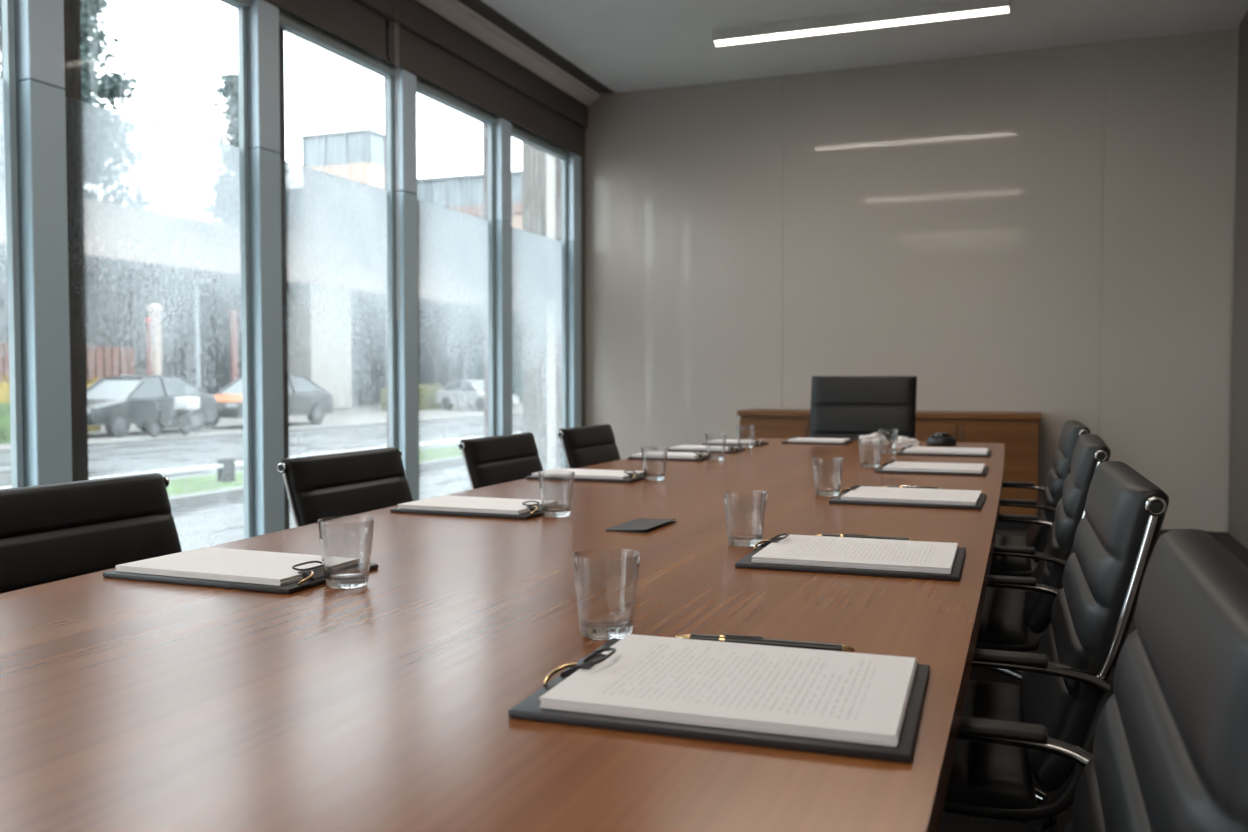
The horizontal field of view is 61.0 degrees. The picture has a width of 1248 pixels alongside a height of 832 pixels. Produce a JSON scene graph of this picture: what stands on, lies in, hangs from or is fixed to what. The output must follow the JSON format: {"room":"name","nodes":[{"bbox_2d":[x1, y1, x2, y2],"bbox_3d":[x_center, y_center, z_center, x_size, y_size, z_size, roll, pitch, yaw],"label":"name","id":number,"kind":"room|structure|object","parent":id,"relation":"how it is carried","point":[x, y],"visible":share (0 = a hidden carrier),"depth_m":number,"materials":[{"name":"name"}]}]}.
{"room":"conference room","nodes":[
{"label":"conference room","id":0,"kind":"room"},
{"bbox_2d":[481,0,1247,92],"bbox_3d":[-0.013,-2.485,2.434,4.527,0.160,11.700,1,2,21],"label":"ceiling","id":1,"kind":"structure","parent":0,"point":[624,45],"depth_m":7.11,"materials":[{"name":"paint"}]},
{"bbox_2d":[458,0,614,93],"bbox_3d":[-2.187,-2.463,3.267,0.128,0.064,11.480,1,2,21],"label":"ceiling vent","id":2,"kind":"object","parent":1,"relation":"in","point":[478,6],"visible":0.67,"depth_m":7.34,"materials":[{"name":"black metal"}]},
{"bbox_2d":[713,0,1009,46],"bbox_3d":[1.470,-2.514,6.756,1.855,0.092,0.070,1,2,21],"label":"ceiling light","id":3,"kind":"object","parent":1,"relation":"attached to","point":[955,9],"visible":1,"depth_m":6.72,"materials":[{"name":"white plastic"}]},
{"bbox_2d":[546,29,1238,531],"bbox_3d":[1.787,-1.008,8.065,5.150,3.516,0.200,1,2,21],"label":"wall","id":4,"kind":"structure","parent":0,"point":[1047,231],"depth_m":7.75,"materials":[{"name":"paint"}]},
{"bbox_2d":[386,0,578,101],"bbox_3d":[-2.512,-2.328,3.538,0.280,0.360,11.235,1,2,21],"label":"trim","id":5,"kind":"structure","parent":4,"relation":"attached to","point":[413,0],"depth_m":7.20,"materials":[{"name":"brown metal"}]},
{"bbox_2d":[416,0,600,106],"bbox_3d":[-2.294,-2.431,3.308,0.100,0.178,11.498,1,2,21],"label":"trim","id":6,"kind":"structure","parent":4,"relation":"attached to","point":[456,12],"depth_m":7.25,"materials":[{"name":"paint"}]},
{"bbox_2d":[511,122,580,467],"bbox_3d":[-0.655,-0.806,8.253,0.240,3.300,1.419,1,2,21],"label":"window","id":7,"kind":"structure","parent":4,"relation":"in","point":[546,272],"depth_m":8.54,"materials":[{"name":"clear glass"}]},
{"bbox_2d":[580,102,585,426],"bbox_3d":[-0.351,-0.924,8.764,0.060,3.300,0.030,1,2,21],"label":"trim","id":8,"kind":"structure","parent":4,"relation":"attached to","point":[583,189],"depth_m":8.74,"materials":[{"name":"black metal"}]},
{"bbox_2d":[938,529,1247,831],"bbox_3d":[-0.281,1.005,2.661,5.100,0.120,11.700,1,2,21],"label":"floor","id":9,"kind":"structure","parent":0,"point":[950,822],"depth_m":2.64,"materials":[{"name":"carpet"}]},
{"bbox_2d":[0,0,88,487],"bbox_3d":[-2.435,-0.640,3.605,0.240,3.300,1.419,1,2,21],"label":"window","id":10,"kind":"structure","parent":9,"relation":"on","point":[41,39],"depth_m":3.96,"materials":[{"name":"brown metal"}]},
{"bbox_2d":[0,473,181,593],"bbox_3d":[-0.766,0.551,1.892,0.672,0.843,0.604,1,2,21],"label":"office chair","id":11,"kind":"object","parent":9,"relation":"on","point":[49,533],"visible":0.13,"depth_m":1.98,"materials":[{"name":"black leather"}]},
{"bbox_2d":[65,0,289,538],"bbox_3d":[-1.990,-0.681,4.767,0.240,3.300,1.419,1,2,21],"label":"window","id":12,"kind":"structure","parent":9,"relation":"on","point":[213,192],"depth_m":5.05,"materials":[{"name":"clear glass"}]},
{"bbox_2d":[277,447,412,526],"bbox_3d":[-0.450,0.521,2.718,0.672,0.843,0.604,1,2,21],"label":"office chair","id":13,"kind":"object","parent":9,"relation":"on","point":[343,484],"visible":0.12,"depth_m":2.73,"materials":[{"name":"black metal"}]},
{"bbox_2d":[279,7,418,500],"bbox_3d":[-1.545,-0.723,5.929,0.240,3.300,1.419,1,2,21],"label":"window","id":14,"kind":"structure","parent":9,"relation":"on","point":[358,219],"depth_m":6.15,"materials":[{"name":"clear glass"}]},
{"bbox_2d":[265,0,391,59],"bbox_3d":[-2.001,-2.165,4.278,0.050,0.404,3.732,1,2,21],"label":"roller blind","id":15,"kind":"object","parent":14,"relation":"attached to","point":[362,23],"visible":1,"depth_m":5.71,"materials":[{"name":"fabric"}]},
{"bbox_2d":[416,75,512,492],"bbox_3d":[-1.100,-0.764,7.091,0.240,3.300,1.419,1,2,21],"label":"window","id":16,"kind":"structure","parent":9,"relation":"on","point":[475,252],"depth_m":7.36,"materials":[{"name":"clear glass"}]},
{"bbox_2d":[387,0,587,321],"bbox_3d":[-0.825,-1.534,7.375,0.050,1.887,2.832,1,2,21],"label":"roller blind","id":17,"kind":"object","parent":16,"relation":"attached to","point":[421,42],"visible":0.98,"depth_m":6.98,"materials":[{"name":"fabric"}]},
{"bbox_2d":[458,432,542,488],"bbox_3d":[-0.137,0.492,3.535,0.672,0.843,0.604,1,2,21],"label":"office chair","id":18,"kind":"object","parent":9,"relation":"on","point":[491,460],"visible":0.13,"depth_m":3.54,"materials":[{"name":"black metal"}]},
{"bbox_2d":[0,438,1003,831],"bbox_3d":[0.261,0.572,2.754,1.345,0.740,5.050,1,2,21],"label":"conference table","id":19,"kind":"object","parent":9,"relation":"on","point":[383,704],"visible":0.73,"depth_m":1.11,"materials":[{"name":"brown wood"}]},
{"bbox_2d":[103,547,377,593],"bbox_3d":[-0.585,0.228,1.631,0.345,0.027,0.215,1,2,22],"label":"clipboard","id":20,"kind":"object","parent":19,"relation":"on","point":[238,569],"visible":0.98,"depth_m":1.58,"materials":[{"name":"paper"}]},
{"bbox_2d":[318,516,373,588],"bbox_3d":[-0.401,0.197,1.530,0.079,0.096,0.079,0,2,9],"label":"drinking glass","id":21,"kind":"object","parent":19,"relation":"on","point":[339,580],"visible":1,"depth_m":1.52,"materials":[{"name":"clear glass"}]},
{"bbox_2d":[390,495,569,519],"bbox_3d":[-0.324,0.200,2.408,0.340,0.027,0.225,1,2,21],"label":"clipboard","id":22,"kind":"object","parent":19,"relation":"on","point":[505,508],"visible":0.98,"depth_m":2.35,"materials":[{"name":"paper"}]},
{"bbox_2d":[538,470,574,517],"bbox_3d":[-0.146,0.169,2.297,0.079,0.096,0.079,1,2,24],"label":"drinking glass","id":23,"kind":"object","parent":19,"relation":"on","point":[547,512],"visible":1,"depth_m":2.29,"materials":[{"name":"clear glass"}]},
{"bbox_2d":[526,468,645,482],"bbox_3d":[-0.098,0.172,3.188,0.330,0.027,0.220,1,2,21],"label":"clipboard","id":24,"kind":"object","parent":19,"relation":"on","point":[566,474],"visible":0.98,"depth_m":3.12,"materials":[{"name":"paper"}]},
{"bbox_2d":[573,548,639,639],"bbox_3d":[-0.020,0.207,1.234,0.079,0.096,0.079,1,2,21],"label":"drinking glass","id":25,"kind":"object","parent":19,"relation":"on","point":[596,628],"visible":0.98,"depth_m":1.22,"materials":[{"name":"clear glass"}]},
{"bbox_2d":[606,518,676,532],"bbox_3d":[0.037,0.220,2.145,0.086,0.007,0.176,1,2,22],"label":"folded card","id":26,"kind":"object","parent":19,"relation":"on","point":[640,525],"visible":1,"depth_m":2.12,"materials":[{"name":"black paper"}]},
{"bbox_2d":[641,447,667,480],"bbox_3d":[0.089,0.140,3.111,0.079,0.096,0.079,2,3,40],"label":"drinking glass","id":27,"kind":"object","parent":19,"relation":"on","point":[649,477],"visible":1,"depth_m":3.10,"materials":[{"name":"clear glass"}]},
{"bbox_2d":[628,451,711,460],"bbox_3d":[0.183,0.144,3.969,0.280,0.027,0.220,1,2,21],"label":"clipboard","id":28,"kind":"object","parent":19,"relation":"on","point":[649,455],"visible":0.98,"depth_m":3.89,"materials":[{"name":"paper"}]},
{"bbox_2d":[668,445,745,452],"bbox_3d":[0.340,0.130,4.364,0.280,0.027,0.200,1,2,21],"label":"clipboard","id":29,"kind":"object","parent":19,"relation":"on","point":[682,448],"visible":0.98,"depth_m":4.30,"materials":[{"name":"paper"}]},
{"bbox_2d":[705,433,726,460],"bbox_3d":[0.335,0.113,3.870,0.079,0.096,0.079,-1,3,-35],"label":"drinking glass","id":30,"kind":"object","parent":19,"relation":"on","point":[713,457],"visible":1,"depth_m":3.86,"materials":[{"name":"clear glass"}]},
{"bbox_2d":[508,634,929,762],"bbox_3d":[0.105,0.250,1.008,0.345,0.027,0.275,1,2,19],"label":"clipboard","id":31,"kind":"object","parent":19,"relation":"on","point":[860,705],"visible":1,"depth_m":0.95,"materials":[{"name":"paper"}]},
{"bbox_2d":[702,439,768,445],"bbox_3d":[0.505,0.115,4.782,0.260,0.027,0.200,1,2,21],"label":"clipboard","id":32,"kind":"object","parent":19,"relation":"on","point":[718,442],"visible":0.98,"depth_m":4.72,"materials":[{"name":"paper"}]},
{"bbox_2d":[723,489,766,546],"bbox_3d":[0.217,0.184,1.900,0.079,0.096,0.079,2,3,36],"label":"drinking glass","id":33,"kind":"object","parent":19,"relation":"on","point":[740,540],"visible":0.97,"depth_m":1.89,"materials":[{"name":"clear glass"}]},
{"bbox_2d":[736,425,754,447],"bbox_3d":[0.523,0.088,4.555,0.079,0.096,0.079,-1,2,-19],"label":"drinking glass","id":34,"kind":"object","parent":19,"relation":"on","point":[739,445],"visible":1,"depth_m":4.54,"materials":[{"name":"clear glass"}]},
{"bbox_2d":[675,633,854,651],"bbox_3d":[0.154,0.251,1.172,0.200,0.014,0.013,1,2,17],"label":"pen","id":35,"kind":"object","parent":19,"relation":"on","point":[757,640],"visible":0.7,"depth_m":1.17,"materials":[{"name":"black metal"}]},
{"bbox_2d":[782,436,852,444],"bbox_3d":[0.897,0.111,4.910,0.290,0.027,0.220,1,2,21],"label":"clipboard","id":36,"kind":"object","parent":19,"relation":"on","point":[831,441],"visible":1,"depth_m":4.84,"materials":[{"name":"paper"}]},
{"bbox_2d":[812,458,843,496],"bbox_3d":[0.518,0.155,2.699,0.079,0.096,0.079,-2,3,-38],"label":"drinking glass","id":37,"kind":"object","parent":19,"relation":"on","point":[819,492],"visible":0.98,"depth_m":2.68,"materials":[{"name":"clear glass"}]},
{"bbox_2d":[735,533,965,580],"bbox_3d":[0.383,0.224,1.753,0.340,0.027,0.285,1,2,20],"label":"clipboard","id":38,"kind":"object","parent":19,"relation":"on","point":[928,560],"visible":1,"depth_m":1.68,"materials":[{"name":"paper"}]},
{"bbox_2d":[813,534,915,540],"bbox_3d":[0.439,0.224,1.938,0.188,0.014,0.013,1,2,18],"label":"pen","id":39,"kind":"object","parent":19,"relation":"on","point":[829,535],"visible":0.48,"depth_m":1.94,"materials":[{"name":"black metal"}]},
{"bbox_2d":[858,438,881,467],"bbox_3d":[0.824,0.125,3.546,0.079,0.096,0.079,-1,2,-22],"label":"drinking glass","id":40,"kind":"object","parent":19,"relation":"on","point":[867,464],"visible":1,"depth_m":3.53,"materials":[{"name":"clear glass"}]},
{"bbox_2d":[859,432,889,444],"bbox_3d":[1.128,0.101,4.779,0.141,0.056,0.118,1,2,21],"label":"crumpled napkin","id":41,"kind":"object","parent":19,"relation":"on","point":[873,439],"visible":0.97,"depth_m":4.74,"materials":[{"name":"white paper"}]},
{"bbox_2d":[878,429,898,453],"bbox_3d":[1.050,0.101,4.209,0.079,0.096,0.079,0,2,-7],"label":"drinking glass","id":42,"kind":"object","parent":19,"relation":"on","point":[883,451],"visible":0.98,"depth_m":4.19,"materials":[{"name":"clear glass"}]},
{"bbox_2d":[892,436,919,448],"bbox_3d":[1.210,0.112,4.546,0.119,0.051,0.112,1,2,21],"label":"crumpled napkin","id":43,"kind":"object","parent":19,"relation":"on","point":[902,441],"visible":0.77,"depth_m":4.51,"materials":[{"name":"white paper"}]},
{"bbox_2d":[829,485,986,509],"bbox_3d":[0.702,0.193,2.604,0.345,0.027,0.290,1,2,22],"label":"clipboard","id":44,"kind":"object","parent":19,"relation":"on","point":[860,495],"visible":1,"depth_m":2.53,"materials":[{"name":"paper"}]},
{"bbox_2d":[883,485,942,488],"bbox_3d":[0.765,0.192,2.819,0.164,0.014,0.013,1,2,18],"label":"pen","id":45,"kind":"object","parent":19,"relation":"on","point":[902,486],"visible":0.41,"depth_m":2.81,"materials":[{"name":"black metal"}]},
{"bbox_2d":[874,460,988,475],"bbox_3d":[1.000,0.164,3.432,0.335,0.027,0.290,1,2,21],"label":"clipboard","id":46,"kind":"object","parent":19,"relation":"on","point":[893,466],"visible":1,"depth_m":3.35,"materials":[{"name":"paper"}]},
{"bbox_2d":[926,432,956,445],"bbox_3d":[1.418,0.102,4.732,0.132,0.058,0.132,1,2,21],"label":"phone","id":47,"kind":"object","parent":19,"relation":"on","point":[939,438],"visible":1,"depth_m":4.69,"materials":[{"name":"black plastic"}]},
{"bbox_2d":[897,445,991,456],"bbox_3d":[1.276,0.136,4.214,0.345,0.027,0.290,1,2,20],"label":"clipboard","id":48,"kind":"object","parent":19,"relation":"on","point":[909,450],"visible":1,"depth_m":4.13,"materials":[{"name":"paper"}]},
{"bbox_2d":[557,424,620,468],"bbox_3d":[0.137,0.466,4.249,0.672,0.843,0.604,1,2,21],"label":"office chair","id":49,"kind":"object","parent":9,"relation":"on","point":[583,446],"visible":0.19,"depth_m":4.25,"materials":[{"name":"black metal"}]},
{"bbox_2d":[809,376,916,440],"bbox_3d":[1.141,0.325,5.280,0.604,1.051,0.673,1,2,21],"label":"office chair","id":50,"kind":"object","parent":9,"relation":"on","point":[846,407],"visible":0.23,"depth_m":5.50,"materials":[{"name":"black leather"}]},
{"bbox_2d":[737,409,1041,530],"bbox_3d":[1.897,0.365,7.687,2.090,0.800,0.490,1,2,21],"label":"credenza","id":51,"kind":"object","parent":9,"relation":"on","point":[1018,431],"visible":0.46,"depth_m":7.23,"materials":[{"name":"brown wood"}]},
{"bbox_2d":[972,420,1089,680],"bbox_3d":[1.181,0.465,3.561,0.672,0.894,0.621,1,2,20],"label":"office chair","id":52,"kind":"object","parent":9,"relation":"on","point":[1037,535],"visible":0.3,"depth_m":3.28,"materials":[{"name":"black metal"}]},
{"bbox_2d":[975,434,1110,831],"bbox_3d":[0.838,0.497,2.664,0.672,0.894,0.621,1,2,22],"label":"office chair","id":53,"kind":"object","parent":9,"relation":"on","point":[1008,616],"visible":0.38,"depth_m":2.37,"materials":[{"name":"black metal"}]},
{"bbox_2d":[942,461,1168,822],"bbox_3d":[0.491,0.530,1.760,0.672,0.894,0.621,1,2,20],"label":"office chair","id":54,"kind":"object","parent":9,"relation":"on","point":[1067,684],"visible":0.53,"depth_m":1.47,"materials":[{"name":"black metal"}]},
{"bbox_2d":[957,529,1247,831],"bbox_3d":[0.171,0.560,0.924,0.672,0.894,0.621,1,2,21],"label":"office chair","id":55,"kind":"object","parent":9,"relation":"on","point":[1170,754],"visible":0.88,"depth_m":0.76,"materials":[{"name":"black leather"}]},
{"bbox_2d":[1228,10,1247,548],"bbox_3d":[2.083,-0.747,1.640,0.200,3.456,11.600,1,2,21],"label":"wall","id":56,"kind":"structure","parent":0,"point":[1238,476],"depth_m":6.78,"materials":[{"name":"grey paint"}]},
{"label":"outside","id":57,"kind":"structure","parent":0,"visible":0},
{"bbox_2d":[166,446,462,495],"bbox_3d":[-1.303,0.504,21.946,1.400,0.100,80.000,1,2,21],"label":"lawn","id":58,"kind":"structure","parent":57,"point":[202,483],"depth_m":12.71,"materials":[{"name":"green plant"}]},
{"bbox_2d":[0,429,522,488],"bbox_3d":[-2.332,0.431,19.112,0.140,0.290,30.020,1,2,21],"label":"railing","id":59,"kind":"object","parent":58,"relation":"on","point":[225,467],"visible":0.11,"depth_m":12.66,"materials":[{"name":"metal"}]},
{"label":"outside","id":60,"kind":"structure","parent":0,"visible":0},
{"bbox_2d":[0,402,522,447],"bbox_3d":[-18.223,-0.859,60.521,42.700,0.060,160.000,1,2,21],"label":"pavement","id":61,"kind":"structure","parent":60,"point":[359,413],"depth_m":31.95,"materials":[{"name":"concrete"}]},
{"bbox_2d":[0,0,2,75],"bbox_3d":[-31.324,-14.205,54.067,7.420,27.082,7.289,1,2,21],"label":"tree","id":62,"kind":"object","parent":61,"relation":"on","point":[1,44],"visible":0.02,"depth_m":53.76,"materials":[{"name":"green plant"}]},
{"bbox_2d":[0,402,10,442],"bbox_3d":[-13.274,0.191,19.343,1.387,0.871,6.101,1,2,21],"label":"hedge","id":63,"kind":"object","parent":61,"relation":"on","point":[5,431],"visible":0.29,"depth_m":20.83,"materials":[{"name":"green plant"}]},
{"bbox_2d":[0,375,101,431],"bbox_3d":[-14.352,-0.229,22.645,1.373,1.488,7.083,1,2,21],"label":"hedge","id":64,"kind":"object","parent":61,"relation":"on","point":[4,387],"visible":0.05,"depth_m":23.35,"materials":[{"name":"plant"}]},
{"bbox_2d":[0,343,134,382],"bbox_3d":[-15.159,-0.784,27.608,0.120,2.150,6.150,1,2,21],"label":"slatted fence","id":65,"kind":"object","parent":61,"relation":"on","point":[105,362],"visible":0.16,"depth_m":29.41,"materials":[{"name":"brown wood"}]},
{"bbox_2d":[0,0,145,206],"bbox_3d":[-24.883,-11.528,47.577,7.514,22.198,6.129,-1,2,-20],"label":"tree","id":66,"kind":"object","parent":61,"relation":"on","point":[113,87],"visible":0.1,"depth_m":47.91,"materials":[{"name":"green plant"}]},
{"bbox_2d":[145,318,151,374],"bbox_3d":[-13.622,-1.316,30.403,0.238,3.012,0.238,1,2,21],"label":"sign pole","id":67,"kind":"object","parent":61,"relation":"on","point":[148,320],"visible":0.51,"depth_m":30.33,"materials":[{"name":"grey metal"}]},
{"bbox_2d":[87,375,217,436],"bbox_3d":[-11.324,-0.269,24.412,1.674,1.348,3.933,1,2,19],"label":"car","id":68,"kind":"object","parent":61,"relation":"on","point":[115,402],"visible":0.66,"depth_m":23.95,"materials":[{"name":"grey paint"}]},
{"bbox_2d":[146,303,162,374],"bbox_3d":[-13.648,-1.563,30.886,0.578,3.472,0.578,1,2,21],"label":"gate post","id":69,"kind":"object","parent":61,"relation":"on","point":[156,338],"visible":0.51,"depth_m":30.72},
{"bbox_2d":[147,397,199,436],"bbox_3d":[-10.027,0.013,23.473,0.462,0.851,1.353,1,2,21],"label":"scooter","id":70,"kind":"object","parent":61,"relation":"on","point":[182,420],"visible":1,"depth_m":23.62,"materials":[{"name":"metal"}]},
{"bbox_2d":[193,279,210,387],"bbox_3d":[-12.964,-2.051,32.642,0.590,4.320,0.180,1,2,21],"label":"lamp post","id":71,"kind":"object","parent":61,"relation":"on","point":[196,281],"visible":0.76,"depth_m":32.65,"materials":[{"name":"grey metal"}]},
{"bbox_2d":[228,309,241,417],"bbox_3d":[-12.584,-1.693,34.224,0.408,3.492,0.408,1,2,21],"label":"pole","id":72,"kind":"object","parent":61,"relation":"on","point":[233,313],"visible":0.68,"depth_m":34.11,"materials":[{"name":"grey metal"}]},
{"bbox_2d":[0,128,478,408],"bbox_3d":[-22.245,-5.782,28.134,8.200,12.100,67.000,1,2,21],"label":"building","id":73,"kind":"structure","parent":61,"relation":"on","point":[353,372],"depth_m":42.53,"materials":[{"name":"grey concrete"}]},
{"bbox_2d":[211,58,290,159],"bbox_3d":[-20.905,-10.229,58.757,5.277,18.801,5.191,1,2,28],"label":"tree","id":74,"kind":"object","parent":61,"relation":"on","point":[230,88],"visible":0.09,"depth_m":57.92,"materials":[{"name":"green plant"}]},
{"bbox_2d":[205,374,332,426],"bbox_3d":[-9.686,-0.432,28.547,1.711,1.378,4.020,1,2,20],"label":"car","id":75,"kind":"object","parent":61,"relation":"on","point":[305,397],"visible":0.36,"depth_m":28.66,"materials":[{"name":"black paint"}]},
{"bbox_2d":[297,170,522,382],"bbox_3d":[-7.713,-7.902,69.127,32.400,13.400,12.350,1,2,21],"label":"building","id":76,"kind":"structure","parent":61,"relation":"on","point":[461,193],"depth_m":63.41,"materials":[{"name":"grey concrete"}]},
{"bbox_2d":[379,383,443,410],"bbox_3d":[-8.475,-0.770,42.752,1.377,1.125,3.344,1,2,21],"label":"hedge","id":77,"kind":"object","parent":61,"relation":"on","point":[427,396],"visible":0.34,"depth_m":42.70,"materials":[{"name":"green plant"}]},
{"bbox_2d":[436,380,518,410],"bbox_3d":[-5.866,-0.835,42.287,3.496,1.198,1.488,2,3,42],"label":"car","id":78,"kind":"object","parent":61,"relation":"on","point":[469,392],"visible":0.69,"depth_m":41.95,"materials":[{"name":"white paint"}]},
{"bbox_2d":[467,338,522,401],"bbox_3d":[-6.627,-2.528,58.160,2.980,3.517,3.186,1,2,21],"label":"hedge","id":79,"kind":"object","parent":61,"relation":"on","point":[477,358],"visible":0.25,"depth_m":57.12,"materials":[{"name":"green plant"}]},
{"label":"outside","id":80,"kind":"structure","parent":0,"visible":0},
{"bbox_2d":[0,415,522,551],"bbox_3d":[-38.112,-1.193,73.483,116.280,0.200,190.000,1,2,21],"label":"street","id":81,"kind":"structure","parent":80,"point":[207,525],"depth_m":17.44,"materials":[{"name":"grey asphalt"}]},
{"bbox_2d":[0,413,522,453],"bbox_3d":[1.833,-0.591,52.848,0.250,0.075,160.000,1,2,21],"label":"kerb","id":82,"kind":"object","parent":81,"relation":"on","point":[203,436],"depth_m":23.99,"materials":[{"name":"concrete"}]},
{"bbox_2d":[168,456,464,509],"bbox_3d":[-0.555,0.509,21.660,0.200,0.110,80.000,1,2,21],"label":"kerb","id":83,"kind":"object","parent":81,"relation":"on","point":[235,493],"depth_m":11.49,"materials":[{"name":"concrete"}]},
{"bbox_2d":[522,142,546,470],"bbox_3d":[-0.166,-1.935,10.441,1.420,5.800,0.900,1,2,21],"label":"stone pillar","id":84,"kind":"structure","parent":81,"relation":"on","point":[534,211],"depth_m":10.26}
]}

